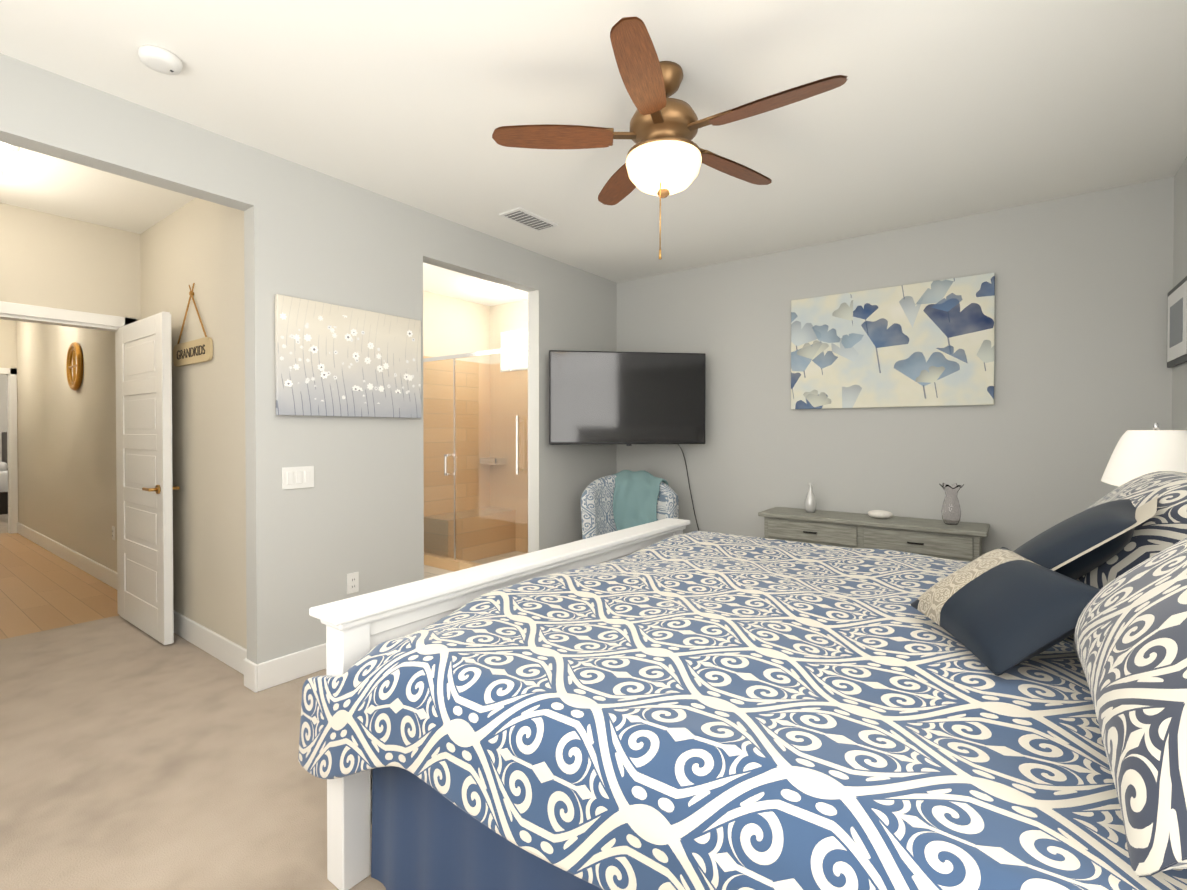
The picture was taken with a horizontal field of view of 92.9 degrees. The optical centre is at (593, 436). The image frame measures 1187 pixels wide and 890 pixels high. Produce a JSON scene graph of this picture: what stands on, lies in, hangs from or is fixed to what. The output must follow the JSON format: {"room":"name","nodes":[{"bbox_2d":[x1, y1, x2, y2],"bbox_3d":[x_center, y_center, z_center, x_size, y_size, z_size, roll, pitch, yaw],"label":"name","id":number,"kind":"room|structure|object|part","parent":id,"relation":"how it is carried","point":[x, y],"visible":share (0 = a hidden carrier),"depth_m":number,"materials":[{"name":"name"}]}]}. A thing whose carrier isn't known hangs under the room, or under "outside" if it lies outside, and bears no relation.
{"room":"bedroom","nodes":[
{"label":"bedroom","id":0,"kind":"room"},
{"bbox_2d":[0,374,6,461],"bbox_3d":[-11.225,-0.142,9.079,0.120,2.740,2.520,0,1,37],"label":"wall","id":1,"kind":"structure","parent":0,"point":[3,402],"depth_m":9.98,"materials":[{"name":"white paint"}]},
{"bbox_2d":[0,514,7,532],"bbox_3d":[-9.435,1.287,8.230,4.020,0.100,3.520,0,1,37],"label":"floor","id":2,"kind":"structure","parent":0,"point":[3,523],"depth_m":8.04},
{"bbox_2d":[0,432,7,514],"bbox_3d":[-10.431,0.582,8.711,1.500,1.300,2.130,0,1,37],"label":"bed","id":3,"kind":"object","parent":2,"relation":"on","point":[3,486],"visible":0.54,"depth_m":9.00,"materials":[{"name":"white fabric"}]},
{"bbox_2d":[0,462,7,491],"bbox_3d":[-10.437,0.722,8.704,1.340,0.620,1.950,0,1,37],"label":"bedding","id":4,"kind":"object","parent":3,"relation":"on","point":[3,465],"depth_m":9.00,"materials":[{"name":"white fabric"}]},
{"bbox_2d":[0,533,118,639],"bbox_3d":[-5.779,1.315,5.303,5.340,0.100,1.450,0,1,37],"label":"floor","id":5,"kind":"structure","parent":0,"point":[42,589],"depth_m":4.60,"materials":[{"name":"brown wood"}]},
{"bbox_2d":[0,203,135,571],"bbox_3d":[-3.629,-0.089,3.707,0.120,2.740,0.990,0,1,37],"label":"wall","id":6,"kind":"structure","parent":0,"point":[66,460],"depth_m":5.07,"materials":[{"name":"beige paint"}]},
{"bbox_2d":[17,522,116,589],"bbox_3d":[-5.398,1.191,5.763,5.160,0.140,0.016,0,1,37],"label":"baseboard","id":7,"kind":"structure","parent":6,"relation":"attached to","point":[99,571],"depth_m":5.55,"materials":[{"name":"white wood"}]},
{"bbox_2d":[0,301,136,614],"bbox_3d":[-3.646,0.219,3.673,0.138,2.125,1.060,0,1,37],"label":"door frame","id":8,"kind":"structure","parent":6,"relation":"attached to","point":[49,315],"depth_m":3.60,"materials":[{"name":"white wood"}]},
{"bbox_2d":[117,311,179,644],"bbox_3d":[-2.970,0.253,3.721,0.922,2.032,0.161,0,1,37],"label":"hall door","id":9,"kind":"structure","parent":8,"relation":"attached to","point":[146,487],"depth_m":3.61,"materials":[{"name":"white wood"}]},
{"bbox_2d":[66,342,83,390],"bbox_3d":[-4.989,-0.676,5.423,0.466,0.466,0.048,0,1,37],"label":"mirror","id":10,"kind":"object","parent":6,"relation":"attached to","point":[74,366],"visible":0.98,"depth_m":5.39,"materials":[{"name":"gold metal"}]},
{"bbox_2d":[112,526,114,539],"bbox_3d":[-4.047,0.813,4.752,0.070,0.115,0.010,0,1,37],"label":"outlet","id":11,"kind":"object","parent":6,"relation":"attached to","point":[113,532],"visible":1,"depth_m":4.75,"materials":[{"name":"white plastic"}]},
{"bbox_2d":[0,615,253,778],"bbox_3d":[-2.975,1.339,2.876,2.060,0.100,1.920,0,1,37],"label":"floor","id":12,"kind":"structure","parent":0,"point":[66,691],"depth_m":2.90,"materials":[{"name":"beige carpet"}]},
{"bbox_2d":[136,198,246,648],"bbox_3d":[-4.631,-0.104,5.205,7.280,2.740,0.210,0,1,37],"label":"wall","id":13,"kind":"structure","parent":0,"point":[201,243],"depth_m":3.36,"materials":[{"name":"beige paint"}]},
{"bbox_2d":[173,283,212,366],"bbox_3d":[-2.463,-0.691,3.457,0.600,0.490,0.021,0,1,37],"label":"sign","id":14,"kind":"object","parent":13,"relation":"attached to","point":[200,350],"visible":1,"depth_m":3.44,"materials":[{"name":"beige wood"}]},
{"bbox_2d":[0,669,385,889],"bbox_3d":[0.267,1.345,2.244,3.890,0.100,5.290,0,1,37],"label":"floor carpet","id":15,"kind":"object","parent":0,"point":[230,795],"depth_m":1.95,"materials":[{"name":"beige carpet"}]},
{"bbox_2d":[580,470,678,538],"bbox_3d":[0.310,0.780,4.513,0.817,0.987,0.823,0,1,-8],"label":"accent chair","id":16,"kind":"object","parent":15,"relation":"on","point":[622,499],"visible":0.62,"depth_m":4.68,"materials":[{"name":"grey"}]},
{"bbox_2d":[612,470,668,530],"bbox_3d":[0.423,0.570,4.533,0.510,0.574,0.816,0,1,-8],"label":"throw blanket","id":17,"kind":"object","parent":16,"relation":"on","point":[640,497],"depth_m":4.71,"materials":[{"name":"teal fabric"}]},
{"bbox_2d":[298,471,1186,889],"bbox_3d":[0.749,0.610,1.796,2.384,1.380,2.225,0,1,37],"label":"king bed","id":18,"kind":"object","parent":15,"relation":"on","point":[662,705],"visible":1,"depth_m":1.20,"materials":[{"name":"blue fabric"}]},
{"bbox_3d":[0.752,0.610,1.781,2.362,1.380,2.120,0,1,37],"label":"frame white","id":19,"kind":"part","parent":18,"relation":"part of","materials":[{"name":"white paint"}]},
{"bbox_2d":[758,507,989,561],"bbox_3d":[1.884,0.919,3.902,1.390,0.720,0.392,0,1,37],"label":"dresser","id":20,"kind":"object","parent":15,"relation":"on","point":[961,541],"visible":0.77,"depth_m":3.73,"materials":[{"name":"grey wood"}]},
{"bbox_2d":[804,483,816,512],"bbox_3d":[1.595,0.448,4.146,0.084,0.215,0.084,0,1,37],"label":"bottle vase","id":21,"kind":"object","parent":20,"relation":"on","point":[810,503],"visible":1,"depth_m":4.12,"materials":[{"name":"white metal"}]},
{"bbox_2d":[868,510,892,518],"bbox_3d":[1.963,0.531,3.861,0.160,0.056,0.110,0,1,37],"label":"decor","id":22,"kind":"object","parent":20,"relation":"on","point":[882,514],"visible":1,"depth_m":3.83,"materials":[{"name":"white ceramic"}]},
{"bbox_2d":[939,483,963,524],"bbox_3d":[2.298,0.432,3.620,0.137,0.258,0.137,0,1,37],"label":"glass vase","id":23,"kind":"object","parent":20,"relation":"on","point":[951,511],"visible":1,"depth_m":3.59,"materials":[{"name":"white"}]},
{"bbox_3d":[2.259,0.965,2.331,0.517,0.660,0.510,0,1,37],"label":"nightstand","id":24,"kind":"object","parent":15,"relation":"on","visible":0},
{"bbox_2d":[1101,423,1186,486],"bbox_3d":[2.284,0.289,2.293,0.330,0.690,0.330,0,1,37],"label":"table lamp","id":25,"kind":"object","parent":24,"relation":"on","point":[1136,454],"visible":0.5,"depth_m":2.23,"materials":[{"name":"white fabric"}]},
{"bbox_2d":[0,53,615,664],"bbox_3d":[-1.377,-0.086,3.379,0.120,2.740,5.160,0,1,37],"label":"wall","id":26,"kind":"structure","parent":0,"point":[310,234],"depth_m":3.12,"materials":[{"name":"grey paint"}]},
{"bbox_2d":[245,643,325,692],"bbox_3d":[-1.403,1.216,3.260,0.036,0.140,1.039,0,1,37],"label":"baseboard","id":27,"kind":"structure","parent":26,"relation":"attached to","point":[277,671],"depth_m":2.95,"materials":[{"name":"white wood"}]},
{"bbox_2d":[282,466,313,489],"bbox_3d":[-1.573,0.218,3.010,0.010,0.116,0.166,0,1,37],"label":"switch plate","id":28,"kind":"object","parent":26,"relation":"attached to","point":[297,477],"visible":1,"depth_m":3.00,"materials":[{"name":"white plastic"}]},
{"bbox_2d":[275,294,420,417],"bbox_3d":[-1.372,-0.424,3.249,0.036,0.620,0.875,0,1,37],"label":"framed picture","id":29,"kind":"object","parent":26,"relation":"attached to","point":[335,360],"visible":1,"depth_m":3.18,"materials":[{"name":"fabric"}]},
{"bbox_2d":[347,572,358,593],"bbox_3d":[-1.390,0.846,3.260,0.010,0.116,0.072,0,1,37],"label":"duplex electrical outlet","id":30,"kind":"object","parent":26,"relation":"attached to","point":[352,582],"visible":1,"depth_m":3.26,"materials":[{"name":"white plastic"}]},
{"bbox_2d":[424,565,452,578],"bbox_3d":[-1.390,1.320,4.838,1.870,0.100,3.120,0,1,37],"label":"floor","id":31,"kind":"structure","parent":0,"point":[430,571],"depth_m":5.29,"materials":[{"name":"beige tile"}]},
{"bbox_2d":[423,290,527,571],"bbox_3d":[-1.474,-0.100,4.811,1.750,2.740,3.000,0,1,37],"label":"wall","id":32,"kind":"structure","parent":0,"point":[453,326],"depth_m":6.07,"materials":[{"name":"grey paint"}]},
{"bbox_2d":[423,346,527,564],"bbox_3d":[-1.139,0.199,5.162,1.590,1.935,0.087,0,1,37],"label":"shower enclosure","id":33,"kind":"structure","parent":32,"relation":"attached to","point":[475,427],"depth_m":5.13,"materials":[{"name":"clear glass"}]},
{"bbox_2d":[500,328,527,348],"bbox_3d":[-0.799,-0.943,6.124,0.590,0.440,0.032,0,1,37],"label":"shower window","id":34,"kind":"structure","parent":32,"relation":"in","point":[514,338],"depth_m":6.16,"materials":[{"name":"white glass"}]},
{"bbox_2d":[0,0,1186,320],"bbox_3d":[-4.306,-1.538,5.635,15.310,0.120,5.290,0,1,37],"label":"ceiling","id":35,"kind":"structure","parent":0,"point":[932,110],"depth_m":2.45,"materials":[{"name":"white paint"}]},
{"bbox_2d":[0,142,19,151],"bbox_3d":[-2.950,-1.446,2.781,0.170,0.007,0.170,0,1,37],"label":"recessed light","id":36,"kind":"object","parent":35,"relation":"in","point":[5,147],"visible":0.75,"depth_m":2.82,"materials":[{"name":"white plastic"}]},
{"bbox_2d":[138,45,182,74],"bbox_3d":[-1.643,-1.424,2.141,0.136,0.038,0.136,0,1,37],"label":"smoke detector","id":37,"kind":"object","parent":35,"relation":"attached to","point":[160,59],"visible":1,"depth_m":2.11,"materials":[{"name":"white plastic"}]},
{"bbox_2d":[497,287,513,291],"bbox_3d":[-0.879,-1.474,5.652,0.170,0.007,0.170,0,1,37],"label":"recessed light","id":38,"kind":"object","parent":35,"relation":"in","point":[504,289],"visible":1,"depth_m":5.63,"materials":[{"name":"white plastic"}]},
{"bbox_2d":[499,207,557,230],"bbox_3d":[-0.430,-1.450,3.781,0.190,0.018,0.380,0,1,37],"label":"ceiling vent","id":39,"kind":"object","parent":35,"relation":"in","point":[526,218],"visible":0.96,"depth_m":3.75,"materials":[{"name":"white plastic"}]},
{"bbox_2d":[492,17,847,258],"bbox_3d":[0.327,-1.066,2.217,1.250,0.754,1.293,0,1,37],"label":"ceiling fan","id":40,"kind":"object","parent":35,"relation":"hanging from","point":[666,156],"visible":1,"depth_m":2.15,"materials":[{"name":"brown wood"}]},
{"bbox_2d":[616,178,1167,552],"bbox_3d":[1.066,-0.100,4.861,5.760,2.740,0.120,0,1,37],"label":"wall","id":41,"kind":"structure","parent":0,"point":[1084,375],"depth_m":3.78,"materials":[{"name":"grey paint"}]},
{"bbox_2d":[549,350,705,530],"bbox_3d":[0.324,0.130,4.671,0.946,1.646,1.071,0,1,37],"label":"television","id":42,"kind":"object","parent":41,"relation":"attached to","point":[612,397],"visible":0.9,"depth_m":4.59,"materials":[{"name":"black plastic"}]},
{"bbox_3d":[0.287,-0.309,4.617,0.946,0.767,0.946,0,1,37],"label":"tv panel","id":43,"kind":"part","parent":42,"relation":"part of","materials":[{"name":"black glass"}]},
{"bbox_2d":[791,273,994,408],"bbox_3d":[2.062,-0.632,4.011,1.289,0.846,0.036,0,1,37],"label":"framed picture","id":44,"kind":"object","parent":41,"relation":"attached to","point":[930,343],"visible":1,"depth_m":3.94,"materials":[{"name":"fabric"}]},
{"bbox_2d":[1168,157,1186,429],"bbox_3d":[1.738,-0.063,1.050,0.120,2.740,5.160,0,1,37],"label":"wall","id":45,"kind":"structure","parent":0,"point":[1177,184],"depth_m":3.06,"materials":[{"name":"grey paint"}]},
{"bbox_2d":[1167,276,1186,367],"bbox_3d":[3.063,-0.592,2.945,0.030,0.420,0.490,0,1,37],"label":"framed picture","id":46,"kind":"object","parent":45,"relation":"attached to","point":[1177,325],"visible":0.96,"depth_m":2.93,"materials":[{"name":"grey"}]}
]}

